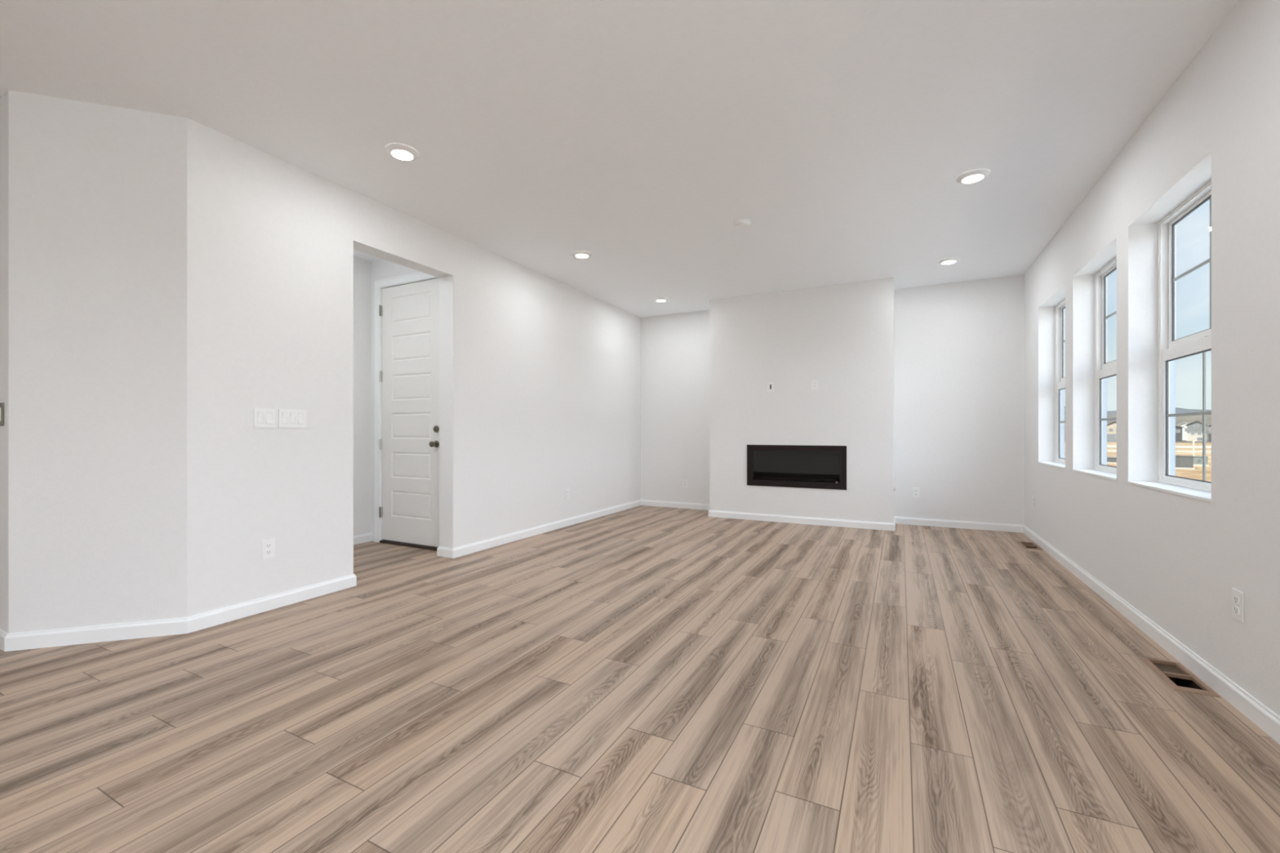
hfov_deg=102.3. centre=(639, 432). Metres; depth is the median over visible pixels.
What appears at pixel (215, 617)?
baseboard
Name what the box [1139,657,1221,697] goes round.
floor vent
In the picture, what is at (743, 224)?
smoke detector
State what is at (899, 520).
baseboard
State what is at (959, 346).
wall
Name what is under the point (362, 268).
wall
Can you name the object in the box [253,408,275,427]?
light switch
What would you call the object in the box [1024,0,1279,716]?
wall
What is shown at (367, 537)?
baseboard
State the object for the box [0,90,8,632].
wall
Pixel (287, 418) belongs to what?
light switch
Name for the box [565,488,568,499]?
electrical outlet
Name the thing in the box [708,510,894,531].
baseboard
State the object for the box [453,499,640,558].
baseboard
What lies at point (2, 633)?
baseboard
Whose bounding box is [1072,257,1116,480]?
window
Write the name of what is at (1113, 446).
road
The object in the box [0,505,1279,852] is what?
floor
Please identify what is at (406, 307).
door
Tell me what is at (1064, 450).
sidewalk
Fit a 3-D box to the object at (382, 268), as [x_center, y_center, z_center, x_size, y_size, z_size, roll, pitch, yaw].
[-2.123,-0.297,4.868,1.086,2.750,0.130,0,0,27]
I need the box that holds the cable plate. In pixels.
[767,382,773,391]
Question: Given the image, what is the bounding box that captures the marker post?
[1192,440,1195,456]
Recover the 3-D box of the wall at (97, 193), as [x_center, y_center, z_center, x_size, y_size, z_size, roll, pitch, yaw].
[-2.767,-0.302,2.685,0.714,2.740,0.115,0,0,-18]
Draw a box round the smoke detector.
[733,218,751,229]
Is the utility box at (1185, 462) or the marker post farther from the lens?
the marker post
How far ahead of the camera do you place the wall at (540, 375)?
3.43 m
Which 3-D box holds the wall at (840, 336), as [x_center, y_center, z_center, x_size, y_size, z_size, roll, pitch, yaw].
[1.927,-0.302,6.270,2.087,2.740,0.510,0,0,27]
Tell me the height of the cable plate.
0.115 m
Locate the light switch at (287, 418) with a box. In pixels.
[278,408,306,427]
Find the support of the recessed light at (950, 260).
in the ceiling
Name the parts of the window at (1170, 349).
sill, frame, sash, frame, sash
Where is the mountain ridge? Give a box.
[1064,406,1211,417]
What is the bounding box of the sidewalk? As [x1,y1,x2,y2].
[1064,449,1211,452]
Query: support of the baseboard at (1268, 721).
attached to the wall at (1178, 560)
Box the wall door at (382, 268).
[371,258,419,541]
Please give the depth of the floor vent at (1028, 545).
4.86 m
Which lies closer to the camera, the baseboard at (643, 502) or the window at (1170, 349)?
the window at (1170, 349)
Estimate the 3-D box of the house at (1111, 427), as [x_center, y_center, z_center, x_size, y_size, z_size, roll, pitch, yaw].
[168.760,-0.257,183.274,6.000,7.250,10.100,0,0,43]
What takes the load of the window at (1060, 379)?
in the wall at (1178, 560)
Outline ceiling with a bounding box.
[0,0,1239,317]
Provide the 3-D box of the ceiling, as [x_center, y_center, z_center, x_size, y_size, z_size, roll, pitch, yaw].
[-1.931,-1.747,1.986,7.960,0.150,12.000,0,0,27]
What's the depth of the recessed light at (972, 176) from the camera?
3.34 m
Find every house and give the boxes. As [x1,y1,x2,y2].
[1106,421,1116,441]
[1175,425,1184,442]
[1177,422,1189,439]
[1185,420,1208,441]
[1206,424,1211,441]
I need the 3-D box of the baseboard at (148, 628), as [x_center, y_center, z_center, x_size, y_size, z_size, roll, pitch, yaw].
[-2.747,1.026,2.624,0.726,0.083,0.014,0,0,-18]
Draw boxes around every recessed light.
[384,143,419,161]
[572,250,591,258]
[653,297,668,302]
[937,257,959,264]
[955,168,990,183]
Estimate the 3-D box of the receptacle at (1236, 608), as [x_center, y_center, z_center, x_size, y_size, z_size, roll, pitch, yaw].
[2.315,0.691,2.000,0.003,0.027,0.034,0,0,27]
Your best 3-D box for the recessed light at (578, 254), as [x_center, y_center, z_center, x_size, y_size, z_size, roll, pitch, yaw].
[-0.545,-1.662,4.839,0.188,0.020,0.188,0,0,27]
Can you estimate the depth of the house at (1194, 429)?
190.19 m
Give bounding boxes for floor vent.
[1016,541,1042,550]
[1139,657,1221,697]
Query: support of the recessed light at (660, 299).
in the ceiling
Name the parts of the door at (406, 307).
knob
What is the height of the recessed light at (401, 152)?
0.020 m
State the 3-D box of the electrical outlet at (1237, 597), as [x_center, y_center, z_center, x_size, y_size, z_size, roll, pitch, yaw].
[2.318,0.671,1.999,0.008,0.115,0.070,0,0,27]
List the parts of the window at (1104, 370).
sill, frame, sash, frame, sash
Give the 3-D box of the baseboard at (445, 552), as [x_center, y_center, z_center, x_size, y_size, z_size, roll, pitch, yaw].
[-1.660,1.026,4.401,0.189,0.083,0.014,0,0,27]
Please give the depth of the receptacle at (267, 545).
3.09 m
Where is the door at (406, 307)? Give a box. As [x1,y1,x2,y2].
[373,271,439,551]
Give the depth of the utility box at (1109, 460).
30.01 m
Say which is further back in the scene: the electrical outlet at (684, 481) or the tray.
the electrical outlet at (684, 481)
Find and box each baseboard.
[0,629,8,651]
[4,617,186,651]
[186,573,356,633]
[353,532,372,544]
[436,546,453,558]
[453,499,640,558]
[640,499,709,510]
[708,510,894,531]
[894,516,1023,533]
[1022,524,1279,744]
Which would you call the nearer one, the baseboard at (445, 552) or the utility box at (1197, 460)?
the baseboard at (445, 552)
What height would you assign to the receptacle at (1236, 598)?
0.027 m
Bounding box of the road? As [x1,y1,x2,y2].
[1064,444,1211,448]
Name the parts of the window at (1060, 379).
sill, frame, sash, sash, frame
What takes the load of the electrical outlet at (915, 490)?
attached to the wall at (959, 346)
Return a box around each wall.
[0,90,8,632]
[8,90,186,633]
[186,118,640,617]
[353,256,371,535]
[640,274,1024,524]
[709,277,893,523]
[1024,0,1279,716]
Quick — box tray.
[753,475,839,483]
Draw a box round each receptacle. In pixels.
[265,543,271,548]
[265,550,271,555]
[1233,595,1239,604]
[1233,605,1239,613]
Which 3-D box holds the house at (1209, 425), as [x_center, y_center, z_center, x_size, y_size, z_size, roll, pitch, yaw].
[203.898,-0.157,180.619,9.100,7.050,7.000,0,0,-42]
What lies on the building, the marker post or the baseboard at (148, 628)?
the marker post
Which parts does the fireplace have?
trim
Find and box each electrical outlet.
[262,538,275,559]
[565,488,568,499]
[682,479,687,488]
[912,487,919,497]
[1231,587,1244,622]
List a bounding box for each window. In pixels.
[1038,298,1065,469]
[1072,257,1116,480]
[1127,179,1211,502]
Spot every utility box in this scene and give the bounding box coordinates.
[1106,457,1116,463]
[1175,455,1195,469]
[1191,455,1208,466]
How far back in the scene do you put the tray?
6.10 m
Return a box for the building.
[1064,414,1211,481]
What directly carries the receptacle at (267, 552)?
attached to the electrical outlet at (268, 545)
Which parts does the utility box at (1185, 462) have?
lid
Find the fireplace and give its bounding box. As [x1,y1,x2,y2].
[746,444,846,489]
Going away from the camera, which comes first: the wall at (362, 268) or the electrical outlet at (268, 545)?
the electrical outlet at (268, 545)
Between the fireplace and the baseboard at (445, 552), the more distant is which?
the fireplace
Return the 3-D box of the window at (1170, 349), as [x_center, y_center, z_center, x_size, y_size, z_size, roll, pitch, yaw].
[2.696,-0.443,2.530,0.194,1.478,0.890,0,0,27]

